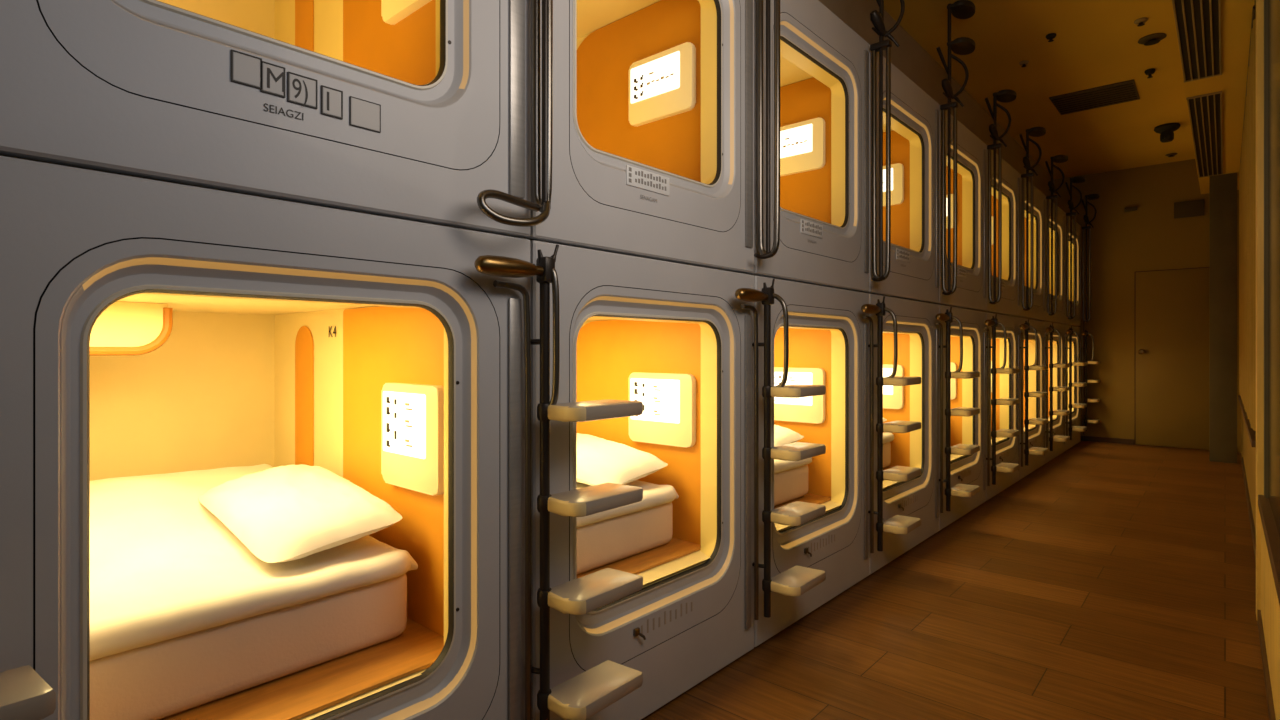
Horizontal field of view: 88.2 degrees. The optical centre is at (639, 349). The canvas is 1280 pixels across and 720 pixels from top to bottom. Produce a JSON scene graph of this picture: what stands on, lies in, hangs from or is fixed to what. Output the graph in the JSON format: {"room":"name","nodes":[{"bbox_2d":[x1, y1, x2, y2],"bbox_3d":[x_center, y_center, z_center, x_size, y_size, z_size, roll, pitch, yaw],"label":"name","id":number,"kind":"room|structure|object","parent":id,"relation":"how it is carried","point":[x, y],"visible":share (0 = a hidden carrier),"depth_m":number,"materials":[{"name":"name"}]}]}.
{"room":"capsule hotel corridor","nodes":[
{"label":"capsule hotel corridor","id":0,"kind":"room"},
{"bbox_2d":[278,199,870,293],"bbox_3d":[0.686,-0.510,4.844,0.100,3.220,11.360,0,0,42],"label":"wall","id":1,"kind":"structure","parent":0,"point":[278,199],"depth_m":2.62,"materials":[{"name":"paint"}]},
{"bbox_2d":[819,0,1053,202],"bbox_3d":[1.055,-1.804,4.384,1.063,0.631,11.160,0,0,42],"label":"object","id":2,"kind":"structure","parent":1,"relation":"attached to","point":[910,58],"depth_m":4.71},
{"bbox_2d":[641,441,1268,719],"bbox_3d":[2.014,1.130,3.667,3.650,0.060,11.360,0,0,42],"label":"floor","id":3,"kind":"structure","parent":0,"point":[1109,581],"depth_m":2.67,"materials":[{"name":"brown wood"}]},
{"bbox_2d":[0,156,529,719],"bbox_3d":[-1.082,0.409,1.669,1.260,1.367,1.032,0,0,42],"label":"pod","id":4,"kind":"object","parent":3,"relation":"on","point":[148,326],"visible":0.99,"depth_m":1.48,"materials":[{"name":"grey plastic"}]},
{"bbox_2d":[90,573,406,719],"bbox_3d":[-1.142,0.616,1.635,0.897,0.174,0.750,0,0,42],"label":"mattress","id":5,"kind":"object","parent":4,"relation":"on","point":[159,680],"visible":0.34,"depth_m":1.33,"materials":[{"name":"white fabric"}]},
{"bbox_2d":[90,464,417,660],"bbox_3d":[-1.133,0.449,1.632,0.933,0.192,0.773,0,0,42],"label":"sheet","id":6,"kind":"object","parent":5,"relation":"on","point":[163,566],"visible":0.53,"depth_m":1.46,"materials":[{"name":"white fabric"}]},
{"bbox_2d":[199,464,401,562],"bbox_3d":[-0.902,0.404,1.729,0.619,0.143,0.336,0,0,42],"label":"pillow","id":7,"kind":"object","parent":6,"relation":"on","point":[289,512],"visible":1,"depth_m":1.60,"materials":[{"name":"white fabric"}]},
{"bbox_2d":[0,0,529,237],"bbox_3d":[-1.081,-0.883,1.668,1.264,1.202,1.032,0,0,42],"label":"pod","id":8,"kind":"object","parent":4,"relation":"on","point":[391,108],"visible":1,"depth_m":1.23,"materials":[{"name":"grey plastic"}]},
{"bbox_2d":[114,0,468,105],"bbox_3d":[-0.632,-0.910,1.249,0.023,0.765,0.705,0,0,42],"label":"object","id":9,"kind":"object","parent":8,"relation":"attached to","point":[450,86],"depth_m":1.29,"materials":[{"name":"orange plastic"}]},
{"bbox_2d":[477,0,552,226],"bbox_3d":[-0.211,-1.060,1.582,0.396,1.563,0.135,0,0,-30],"label":"grab rail","id":10,"kind":"object","parent":8,"relation":"attached to","point":[516,7],"visible":1,"depth_m":1.59,"materials":[{"name":"silver metal"}]},
{"bbox_2d":[61,257,476,719],"bbox_3d":[-0.625,0.312,1.257,0.023,0.925,0.726,0,0,42],"label":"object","id":11,"kind":"object","parent":4,"relation":"attached to","point":[89,285],"depth_m":1.25,"materials":[{"name":"yellow plastic"}]},
{"bbox_2d":[474,244,642,719],"bbox_3d":[-0.192,0.370,1.593,0.170,1.259,0.436,0,0,42],"label":"ladder","id":12,"kind":"object","parent":4,"relation":"attached to","point":[584,695],"visible":1,"depth_m":1.59,"materials":[{"name":"metal"}]},
{"bbox_2d":[530,240,753,719],"bbox_3d":[-0.385,0.409,2.441,1.280,1.367,1.032,0,0,42],"label":"pod","id":13,"kind":"object","parent":3,"relation":"on","point":[668,337],"visible":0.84,"depth_m":2.19,"materials":[{"name":"grey plastic"}]},
{"bbox_2d":[336,0,753,273],"bbox_3d":[-0.391,-0.883,2.446,1.265,1.202,1.032,0,0,42],"label":"pod","id":14,"kind":"object","parent":13,"relation":"on","point":[648,146],"visible":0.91,"depth_m":2.32,"materials":[{"name":"grey plastic"}]},
{"bbox_2d":[629,167,665,190],"bbox_3d":[0.024,-0.504,1.961,0.001,0.043,0.170,0,0,42],"label":"print","id":15,"kind":"object","parent":14,"relation":"attached to","point":[639,179],"depth_m":1.95},
{"bbox_2d":[573,0,733,197],"bbox_3d":[0.068,-0.904,2.039,0.023,0.778,0.765,0,0,42],"label":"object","id":16,"kind":"object","parent":14,"relation":"attached to","point":[722,186],"depth_m":2.30,"materials":[{"name":"orange plastic"}]},
{"bbox_2d":[745,0,779,258],"bbox_3d":[0.506,-1.083,2.376,0.333,1.517,0.135,0,0,-30],"label":"grab rail","id":17,"kind":"object","parent":14,"relation":"attached to","point":[766,254],"visible":1,"depth_m":2.37,"materials":[{"name":"silver metal"}]},
{"bbox_2d":[577,502,672,573],"bbox_3d":[-0.452,0.616,2.413,0.897,0.174,0.750,0,0,42],"label":"mattress","id":18,"kind":"object","parent":13,"relation":"on","point":[607,541],"visible":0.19,"depth_m":2.19,"materials":[{"name":"white fabric"}]},
{"bbox_2d":[577,480,678,526],"bbox_3d":[-0.443,0.449,2.410,0.933,0.192,0.773,0,0,42],"label":"duvet","id":19,"kind":"object","parent":18,"relation":"on","point":[653,494],"visible":0.09,"depth_m":2.26,"materials":[{"name":"white fabric"}]},
{"bbox_2d":[577,433,667,485],"bbox_3d":[-0.213,0.404,2.507,0.619,0.143,0.336,0,0,42],"label":"pillow","id":20,"kind":"object","parent":19,"relation":"on","point":[599,460],"visible":0.49,"depth_m":2.34,"materials":[{"name":"white fabric"}]},
{"bbox_2d":[573,296,733,633],"bbox_3d":[0.068,0.318,2.039,0.023,0.935,0.765,0,0,42],"label":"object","id":21,"kind":"object","parent":13,"relation":"attached to","point":[619,615],"depth_m":2.14,"materials":[{"name":"yellow plastic"}]},
{"bbox_2d":[735,279,825,629],"bbox_3d":[0.498,0.370,2.371,0.170,1.259,0.436,0,0,42],"label":"ladder","id":22,"kind":"object","parent":13,"relation":"attached to","point":[795,581],"visible":1,"depth_m":2.37,"materials":[{"name":"metal"}]},
{"bbox_2d":[754,275,868,646],"bbox_3d":[0.305,0.409,3.219,1.280,1.367,1.032,0,0,42],"label":"pod","id":23,"kind":"object","parent":3,"relation":"on","point":[826,324],"visible":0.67,"depth_m":3.08,"materials":[{"name":"beige plastic"}]},
{"bbox_2d":[548,0,868,291],"bbox_3d":[0.299,-0.883,3.224,1.265,1.202,1.032,0,0,42],"label":"pod","id":24,"kind":"object","parent":23,"relation":"on","point":[821,243],"visible":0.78,"depth_m":3.06,"materials":[{"name":"beige plastic"}]},
{"bbox_2d":[802,220,821,234],"bbox_3d":[0.714,-0.504,2.740,0.001,0.043,0.170,0,0,42],"label":"print","id":25,"kind":"object","parent":24,"relation":"attached to","point":[808,228],"depth_m":2.73},
{"bbox_2d":[780,21,856,236],"bbox_3d":[0.757,-0.904,2.817,0.023,0.778,0.765,0,0,42],"label":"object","id":26,"kind":"object","parent":24,"relation":"attached to","point":[797,38],"depth_m":3.00,"materials":[{"name":"orange plastic"}]},
{"bbox_2d":[864,0,904,281],"bbox_3d":[1.196,-1.083,3.155,0.333,1.517,0.135,0,0,-30],"label":"grab rail","id":27,"kind":"object","parent":24,"relation":"attached to","point":[877,18],"visible":1,"depth_m":3.14,"materials":[{"name":"metal"}]},
{"bbox_2d":[774,464,807,505],"bbox_3d":[0.238,0.616,3.191,0.897,0.174,0.750,0,0,42],"label":"mattress","id":28,"kind":"object","parent":23,"relation":"on","point":[791,484],"visible":0.15,"depth_m":3.03,"materials":[{"name":"white fabric"}]},
{"bbox_2d":[774,457,811,472],"bbox_3d":[0.246,0.449,3.188,0.933,0.192,0.773,0,0,42],"label":"duvet","id":29,"kind":"object","parent":28,"relation":"on","point":[779,465],"visible":0.07,"depth_m":2.96,"materials":[{"name":"white fabric"}]},
{"bbox_2d":[774,425,803,446],"bbox_3d":[0.477,0.404,3.285,0.619,0.143,0.336,0,0,42],"label":"pillow","id":30,"kind":"object","parent":29,"relation":"on","point":[782,435],"visible":0.1,"depth_m":3.12,"materials":[{"name":"white fabric"}]},
{"bbox_2d":[776,312,856,548],"bbox_3d":[0.757,0.318,2.817,0.023,0.935,0.765,0,0,42],"label":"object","id":31,"kind":"object","parent":23,"relation":"attached to","point":[843,516],"depth_m":3.04,"materials":[{"name":"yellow plastic"}]},
{"bbox_2d":[861,296,920,559],"bbox_3d":[1.188,0.370,3.150,0.170,1.259,0.436,0,0,42],"label":"ladder","id":32,"kind":"object","parent":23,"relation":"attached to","point":[898,524],"visible":1,"depth_m":3.15,"materials":[{"name":"metal"}]},
{"bbox_2d":[869,294,938,574],"bbox_3d":[0.995,0.409,3.997,1.280,1.367,1.032,0,0,42],"label":"pod","id":33,"kind":"object","parent":3,"relation":"on","point":[915,497],"visible":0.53,"depth_m":3.86,"materials":[{"name":"beige plastic"}]},
{"bbox_2d":[675,44,938,302],"bbox_3d":[0.989,-0.883,4.002,1.265,1.202,1.032,0,0,42],"label":"pod","id":34,"kind":"object","parent":33,"relation":"on","point":[912,275],"visible":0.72,"depth_m":3.84,"materials":[{"name":"beige plastic"}]},
{"bbox_2d":[897,250,905,258],"bbox_3d":[1.404,-0.504,3.518,0.001,0.043,0.170,0,0,42],"label":"print","id":35,"kind":"object","parent":34,"relation":"attached to","point":[901,254],"depth_m":3.50},
{"bbox_2d":[883,98,930,259],"bbox_3d":[1.447,-0.904,3.595,0.023,0.778,0.765,0,0,42],"label":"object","id":36,"kind":"object","parent":34,"relation":"attached to","point":[901,114],"depth_m":3.85,"materials":[{"name":"orange plastic"}]},
{"bbox_2d":[936,0,974,294],"bbox_3d":[1.885,-1.192,3.933,0.333,1.737,0.135,0,0,-30],"label":"grab rail","id":37,"kind":"object","parent":34,"relation":"attached to","point":[960,9],"visible":1,"depth_m":3.92,"materials":[{"name":"silver metal"}]},
{"bbox_2d":[883,442,890,467],"bbox_3d":[0.928,0.616,3.969,0.897,0.174,0.750,0,0,42],"label":"mattress","id":38,"kind":"object","parent":33,"relation":"on","point":[886,446],"visible":0.14,"depth_m":3.89,"materials":[{"name":"white fabric"}]},
{"bbox_2d":[883,432,893,443],"bbox_3d":[0.936,0.449,3.967,0.933,0.192,0.773,0,0,42],"label":"duvet","id":39,"kind":"object","parent":38,"relation":"on","point":[887,436],"visible":0.02,"depth_m":3.86,"materials":[{"name":"white fabric"}]},
{"bbox_2d":[885,321,930,502],"bbox_3d":[1.447,0.318,3.595,0.023,0.935,0.765,0,0,42],"label":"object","id":40,"kind":"object","parent":33,"relation":"attached to","point":[896,493],"depth_m":3.85,"materials":[{"name":"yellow plastic"}]},
{"bbox_2d":[935,307,979,518],"bbox_3d":[1.878,0.370,3.928,0.170,1.259,0.436,0,0,42],"label":"ladder","id":41,"kind":"object","parent":33,"relation":"attached to","point":[959,490],"visible":1,"depth_m":3.92,"materials":[{"name":"metal"}]},
{"bbox_2d":[939,305,985,530],"bbox_3d":[1.684,0.409,4.776,1.280,1.367,1.032,0,0,42],"label":"pod","id":42,"kind":"object","parent":3,"relation":"on","point":[965,469],"visible":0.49,"depth_m":4.63,"materials":[{"name":"beige plastic"}]},
{"bbox_2d":[763,105,985,310],"bbox_3d":[1.679,-0.883,4.780,1.265,1.202,1.032,0,0,42],"label":"pod","id":43,"kind":"object","parent":42,"relation":"on","point":[969,292],"visible":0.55,"depth_m":4.63,"materials":[{"name":"beige plastic"}]},
{"bbox_2d":[951,145,979,275],"bbox_3d":[2.137,-0.904,4.374,0.023,0.778,0.765,0,0,42],"label":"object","id":44,"kind":"object","parent":43,"relation":"attached to","point":[965,160],"depth_m":4.63,"materials":[{"name":"orange plastic"}]},
{"bbox_2d":[984,89,1015,303],"bbox_3d":[2.575,-1.083,4.711,0.333,1.517,0.135,0,0,-30],"label":"grab rail","id":45,"kind":"object","parent":43,"relation":"attached to","point":[1006,95],"visible":1,"depth_m":4.70,"materials":[{"name":"metal"}]},
{"bbox_2d":[951,326,979,473],"bbox_3d":[2.137,0.318,4.374,0.023,0.935,0.765,0,0,42],"label":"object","id":46,"kind":"object","parent":42,"relation":"attached to","point":[963,464],"depth_m":4.63,"materials":[{"name":"yellow plastic"}]},
{"bbox_2d":[984,314,1019,490],"bbox_3d":[2.568,0.370,4.706,0.170,1.259,0.436,0,0,42],"label":"ladder","id":47,"kind":"object","parent":42,"relation":"attached to","point":[1007,433],"visible":1,"depth_m":4.70,"materials":[{"name":"metal"}]},
{"bbox_2d":[986,312,1019,500],"bbox_3d":[2.374,0.409,5.554,1.280,1.367,1.032,0,0,42],"label":"pod","id":48,"kind":"object","parent":3,"relation":"on","point":[1006,384],"visible":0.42,"depth_m":5.41,"materials":[{"name":"beige plastic"}]},
{"bbox_2d":[831,145,1019,315],"bbox_3d":[2.369,-0.883,5.559,1.265,1.202,1.032,0,0,42],"label":"pod","id":49,"kind":"object","parent":48,"relation":"on","point":[1008,304],"visible":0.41,"depth_m":5.41,"materials":[{"name":"beige plastic"}]},
{"bbox_2d":[996,179,1014,285],"bbox_3d":[2.827,-0.904,5.152,0.023,0.778,0.765,0,0,42],"label":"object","id":50,"kind":"object","parent":49,"relation":"attached to","point":[1008,192],"depth_m":5.41,"materials":[{"name":"orange plastic"}]},
{"bbox_2d":[1018,127,1045,310],"bbox_3d":[3.265,-1.083,5.490,0.333,1.517,0.135,0,0,-30],"label":"grab rail","id":51,"kind":"object","parent":49,"relation":"attached to","point":[1035,131],"visible":1,"depth_m":5.48,"materials":[{"name":"metal"}]},
{"bbox_2d":[996,330,1014,453],"bbox_3d":[2.827,0.318,5.152,0.023,0.935,0.765,0,0,42],"label":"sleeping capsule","id":52,"kind":"object","parent":48,"relation":"attached to","point":[1005,445],"depth_m":5.41,"materials":[{"name":"yellow plastic"}]},
{"bbox_2d":[1018,319,1047,470],"bbox_3d":[3.257,0.370,5.484,0.170,1.259,0.436,0,0,42],"label":"ladder","id":53,"kind":"object","parent":48,"relation":"attached to","point":[1026,326],"visible":0.98,"depth_m":5.48,"materials":[{"name":"metal"}]},
{"bbox_2d":[1019,317,1044,478],"bbox_3d":[3.064,0.409,6.332,1.280,1.367,1.032,0,0,42],"label":"pod","id":54,"kind":"object","parent":3,"relation":"on","point":[1035,377],"visible":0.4,"depth_m":6.20,"materials":[{"name":"beige plastic"}]},
{"bbox_2d":[875,174,1044,320],"bbox_3d":[3.058,-0.883,6.337,1.265,1.202,1.032,0,0,42],"label":"pod","id":55,"kind":"object","parent":54,"relation":"on","point":[1037,312],"visible":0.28,"depth_m":6.19,"materials":[{"name":"beige plastic"}]},
{"bbox_2d":[1025,201,1041,293],"bbox_3d":[3.517,-0.904,5.930,0.023,0.778,0.765,0,0,42],"label":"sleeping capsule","id":56,"kind":"object","parent":55,"relation":"attached to","point":[1037,289],"depth_m":6.20,"materials":[{"name":"orange plastic"}]},
{"bbox_2d":[1044,155,1067,315],"bbox_3d":[3.955,-1.083,6.268,0.333,1.517,0.135,0,0,-30],"label":"grab rail","id":57,"kind":"object","parent":55,"relation":"attached to","point":[1058,158],"visible":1,"depth_m":6.25,"materials":[{"name":"metal"}]},
{"bbox_2d":[1028,333,1041,438],"bbox_3d":[3.517,0.318,5.930,0.023,0.935,0.765,0,0,42],"label":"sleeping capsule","id":58,"kind":"object","parent":54,"relation":"attached to","point":[1034,432],"depth_m":6.20,"materials":[{"name":"yellow plastic"}]},
{"bbox_2d":[1044,323,1069,455],"bbox_3d":[3.947,0.370,6.263,0.170,1.259,0.436,0,0,42],"label":"ladder","id":59,"kind":"object","parent":54,"relation":"attached to","point":[1058,438],"visible":1,"depth_m":6.26,"materials":[{"name":"metal"}]},
{"bbox_2d":[1045,322,1064,463],"bbox_3d":[3.754,0.409,7.110,1.280,1.367,1.032,0,0,42],"label":"pod","id":60,"kind":"object","parent":3,"relation":"on","point":[1058,373],"visible":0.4,"depth_m":6.97,"materials":[{"name":"beige plastic"}]},
{"bbox_2d":[913,196,1064,323],"bbox_3d":[3.748,-0.883,7.115,1.265,1.202,1.032,0,0,42],"label":"pod","id":61,"kind":"object","parent":60,"relation":"on","point":[1059,317],"visible":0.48,"depth_m":6.97,"materials":[{"name":"beige plastic"}]},
{"bbox_2d":[1049,219,1061,300],"bbox_3d":[4.207,-0.904,6.708,0.023,0.778,0.765,0,0,42],"label":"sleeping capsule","id":62,"kind":"object","parent":61,"relation":"attached to","point":[1059,226],"depth_m":6.97,"materials":[{"name":"orange plastic"}]},
{"bbox_2d":[1064,176,1084,319],"bbox_3d":[4.645,-1.083,7.046,0.333,1.517,0.135,0,0,-30],"label":"grab rail","id":63,"kind":"object","parent":61,"relation":"attached to","point":[1079,179],"visible":1,"depth_m":7.03,"materials":[{"name":"metal"}]},
{"bbox_2d":[1049,335,1061,428],"bbox_3d":[4.207,0.318,6.708,0.023,0.935,0.765,0,0,42],"label":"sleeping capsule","id":64,"kind":"object","parent":60,"relation":"attached to","point":[1057,420],"depth_m":6.97,"materials":[{"name":"yellow plastic"}]},
{"bbox_2d":[1064,326,1086,443],"bbox_3d":[4.637,0.370,7.041,0.170,1.259,0.436,0,0,42],"label":"ladder","id":65,"kind":"object","parent":60,"relation":"attached to","point":[1069,331],"visible":0.97,"depth_m":7.04,"materials":[{"name":"metal"}]},
{"bbox_2d":[1065,325,1080,450],"bbox_3d":[4.444,0.409,7.889,1.280,1.367,1.032,0,0,42],"label":"pod","id":66,"kind":"object","parent":3,"relation":"on","point":[1076,436],"visible":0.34,"depth_m":7.75,"materials":[{"name":"beige plastic"}]},
{"bbox_2d":[945,213,1080,325],"bbox_3d":[4.438,-0.883,7.894,1.265,1.202,1.032,0,0,42],"label":"pod","id":67,"kind":"object","parent":66,"relation":"on","point":[1076,321],"visible":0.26,"depth_m":7.75,"materials":[{"name":"beige plastic"}]},
{"bbox_2d":[1069,233,1077,305],"bbox_3d":[4.896,-0.904,7.487,0.023,0.778,0.765,0,0,42],"label":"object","id":68,"kind":"structure","parent":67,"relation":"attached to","point":[1069,233],"depth_m":7.76,"materials":[{"name":"orange plastic"}]},
{"bbox_2d":[1080,194,1098,322],"bbox_3d":[5.335,-1.083,7.824,0.333,1.517,0.135,0,0,-30],"label":"grab rail","id":69,"kind":"object","parent":67,"relation":"attached to","point":[1090,196],"visible":1,"depth_m":7.81,"materials":[{"name":"metal"}]},
{"bbox_2d":[1068,337,1077,420],"bbox_3d":[4.896,0.318,7.487,0.023,0.935,0.765,0,0,42],"label":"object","id":70,"kind":"structure","parent":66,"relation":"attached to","point":[1074,339],"depth_m":7.75,"materials":[{"name":"yellow plastic"}]},
{"bbox_2d":[1080,329,1099,433],"bbox_3d":[5.327,0.370,7.819,0.170,1.259,0.436,0,0,42],"label":"ladder","id":71,"kind":"object","parent":66,"relation":"attached to","point":[1085,333],"visible":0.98,"depth_m":7.81,"materials":[{"name":"metal"}]},
{"bbox_3d":[-2.002,-0.192,0.710,1.361,2.585,1.607,0,0,42],"label":"trim","id":72,"kind":"structure","parent":3,"relation":"on","visible":0},
{"bbox_2d":[0,665,55,719],"bbox_3d":[-0.952,0.370,0.736,0.170,1.259,0.436,0,0,42],"label":"ladder","id":73,"kind":"object","parent":72,"relation":"attached to","point":[24,695],"visible":1,"depth_m":0.84,"materials":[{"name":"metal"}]},
{"bbox_2d":[875,0,1194,179],"bbox_3d":[2.014,-2.160,3.667,3.650,0.080,11.360,0,0,42],"label":"ceiling","id":74,"kind":"structure","parent":0,"point":[1095,43],"depth_m":4.93,"materials":[{"name":"paint"}]},
{"bbox_2d":[1019,60,1028,66],"bbox_3d":[2.827,-2.103,4.858,0.062,0.034,0.062,0,0,42],"label":"sprinkler head","id":75,"kind":"object","parent":74,"relation":"attached to","point":[1024,63],"visible":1,"depth_m":4.84},
{"bbox_2d":[1046,33,1055,41],"bbox_3d":[2.766,-2.099,4.442,0.062,0.042,0.062,0,0,42],"label":"sprinkler head","id":76,"kind":"object","parent":74,"relation":"attached to","point":[1051,36],"visible":1,"depth_m":4.43},
{"bbox_2d":[1049,79,1139,114],"bbox_3d":[3.818,-2.111,5.541,0.571,0.016,0.533,0,0,42],"label":"ceiling vent","id":77,"kind":"object","parent":74,"relation":"in","point":[1125,91],"visible":1,"depth_m":5.51,"materials":[{"name":"grey metal"}]},
{"bbox_2d":[1134,17,1147,26],"bbox_3d":[3.219,-2.103,4.240,0.073,0.034,0.073,0,0,42],"label":"sprinkler head","id":78,"kind":"object","parent":74,"relation":"attached to","point":[1139,22],"visible":1,"depth_m":4.23},
{"bbox_2d":[1144,68,1155,77],"bbox_3d":[3.861,-2.090,4.997,0.066,0.059,0.066,0,0,42],"label":"sprinkler head","id":79,"kind":"object","parent":74,"relation":"attached to","point":[1149,72],"visible":1,"depth_m":4.98},
{"bbox_2d":[1138,33,1166,45],"bbox_3d":[3.479,-2.103,4.485,0.156,0.034,0.156,0,0,42],"label":"smoke detector","id":80,"kind":"object","parent":74,"relation":"attached to","point":[1155,38],"visible":1,"depth_m":4.46,"materials":[{"name":"plastic"}]},
{"bbox_2d":[1154,123,1180,142],"bbox_3d":[4.988,-2.045,6.246,0.200,0.149,0.200,0,0,42],"label":"security camera","id":81,"kind":"object","parent":74,"relation":"attached to","point":[1166,131],"visible":1,"depth_m":6.20,"materials":[{"name":"black plastic"}]},
{"bbox_2d":[1165,153,1177,156],"bbox_3d":[5.751,-2.107,7.143,0.104,0.025,0.104,0,0,42],"label":"smoke detector","id":82,"kind":"object","parent":74,"relation":"attached to","point":[1169,154],"visible":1,"depth_m":7.13,"materials":[{"name":"plastic"}]},
{"bbox_2d":[970,159,1240,452],"bbox_3d":[5.753,-0.510,7.809,3.550,3.220,0.200,0,0,42],"label":"wall","id":83,"kind":"structure","parent":0,"point":[1148,238],"depth_m":7.75,"materials":[{"name":"paint"}]},
{"bbox_2d":[1083,321,1083,434],"bbox_3d":[5.381,0.055,8.002,0.008,1.950,0.006,0,0,42],"label":"trim","id":84,"kind":"structure","parent":83,"relation":"attached to","point":[1083,321],"depth_m":8.00,"materials":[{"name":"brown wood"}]},
{"bbox_2d":[1081,436,1133,444],"bbox_3d":[5.383,1.070,7.995,2.750,0.060,0.012,0,0,42],"label":"baseboard","id":85,"kind":"structure","parent":83,"relation":"attached to","point":[1083,438],"depth_m":7.84,"materials":[{"name":"brown wood"}]},
{"bbox_2d":[1124,206,1136,211],"bbox_3d":[5.718,-1.643,7.687,0.120,0.045,0.030,0,0,42],"label":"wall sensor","id":86,"kind":"object","parent":83,"relation":"attached to","point":[1134,208],"visible":1,"depth_m":7.68,"materials":[{"name":"grey plastic"}]},
{"bbox_2d":[1135,267,1208,449],"bbox_3d":[5.995,0.094,7.404,0.724,2.012,0.086,0,0,42],"label":"door","id":87,"kind":"structure","parent":83,"relation":"in","point":[1172,305],"depth_m":7.44,"materials":[{"name":"laminate"}]},
{"bbox_2d":[1174,199,1203,218],"bbox_3d":[6.110,-1.570,7.346,0.260,0.180,0.020,0,0,42],"label":"air vent","id":88,"kind":"object","parent":83,"relation":"in","point":[1192,208],"visible":1,"depth_m":7.33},
{"bbox_2d":[1171,0,1254,193],"bbox_3d":[4.096,-1.920,4.093,1.100,0.400,7.560,0,0,42],"label":"ceiling","id":89,"kind":"structure","parent":0,"point":[1236,15],"depth_m":4.23,"materials":[{"name":"paint"}]},
{"bbox_2d":[1172,0,1221,82],"bbox_3d":[2.823,-1.713,3.344,0.184,0.014,2.174,0,0,42],"label":"ceiling vent","id":90,"kind":"object","parent":89,"relation":"in","point":[1198,22],"visible":1,"depth_m":3.61,"materials":[{"name":"grey metal"}]},
{"bbox_2d":[1186,91,1222,177],"bbox_3d":[4.701,-1.713,5.462,0.184,0.014,2.734,0,0,42],"label":"ceiling vent","id":91,"kind":"object","parent":89,"relation":"in","point":[1205,110],"visible":1,"depth_m":5.18,"materials":[{"name":"grey metal"}]},
{"bbox_2d":[1239,0,1255,430],"bbox_3d":[4.362,-0.660,4.753,0.028,2.120,4.200,0,0,42],"label":"wall","id":92,"kind":"structure","parent":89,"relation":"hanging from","point":[1247,172],"depth_m":3.64,"materials":[{"name":"beige fabric"}]},
{"bbox_2d":[1241,410,1279,719],"bbox_3d":[3.934,-0.310,4.070,0.272,2.820,7.810,0,0,42],"label":"wall","id":93,"kind":"structure","parent":0,"point":[1270,608],"depth_m":2.24,"materials":[{"name":"beige paint"}]},
{"bbox_2d":[1209,173,1236,462],"bbox_3d":[5.767,-0.310,6.527,0.203,2.820,0.180,0,0,42],"label":"pillar","id":94,"kind":"structure","parent":93,"relation":"attached to","point":[1222,188],"depth_m":6.46,"materials":[{"name":"brown paint"}]},
{"bbox_2d":[1238,395,1255,446],"bbox_3d":[4.369,0.450,4.760,0.035,0.030,4.320,0,0,42],"label":"trim","id":95,"kind":"structure","parent":93,"relation":"attached to","point":[1251,433],"depth_m":3.74,"materials":[{"name":"brown wood"}]},
{"bbox_2d":[1241,457,1255,562],"bbox_3d":[4.189,1.065,4.539,0.012,0.070,4.850,0,0,42],"label":"baseboard","id":96,"kind":"structure","parent":93,"relation":"attached to","point":[1252,526],"depth_m":4.28,"materials":[{"name":"brown wood"}]},
{"bbox_2d":[1256,0,1263,618],"bbox_3d":[2.616,-0.310,2.652,0.204,2.820,0.120,0,0,42],"label":"trim","id":97,"kind":"structure","parent":93,"relation":"attached to","point":[1259,3],"depth_m":2.67,"materials":[{"name":"brown wood"}]},
{"bbox_2d":[1257,610,1275,719],"bbox_3d":[1.870,1.075,1.954,0.010,0.050,1.905,0,0,42],"label":"baseboard","id":98,"kind":"structure","parent":93,"relation":"attached to","point":[1271,712],"depth_m":2.19,"materials":[{"name":"brown wood"}]},
{"bbox_2d":[1258,495,1279,605],"bbox_3d":[1.958,0.608,1.893,0.220,0.045,1.930,0,0,42],"label":"trim","id":99,"kind":"structure","parent":93,"relation":"attached to","point":[1272,537],"depth_m":2.08,"materials":[{"name":"brown wood"}]},
{"bbox_2d":[1264,0,1279,535],"bbox_3d":[1.902,-0.568,1.929,0.053,2.305,1.910,0,0,42],"label":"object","id":100,"kind":"structure","parent":93,"relation":"in","point":[1271,7],"depth_m":2.38,"materials":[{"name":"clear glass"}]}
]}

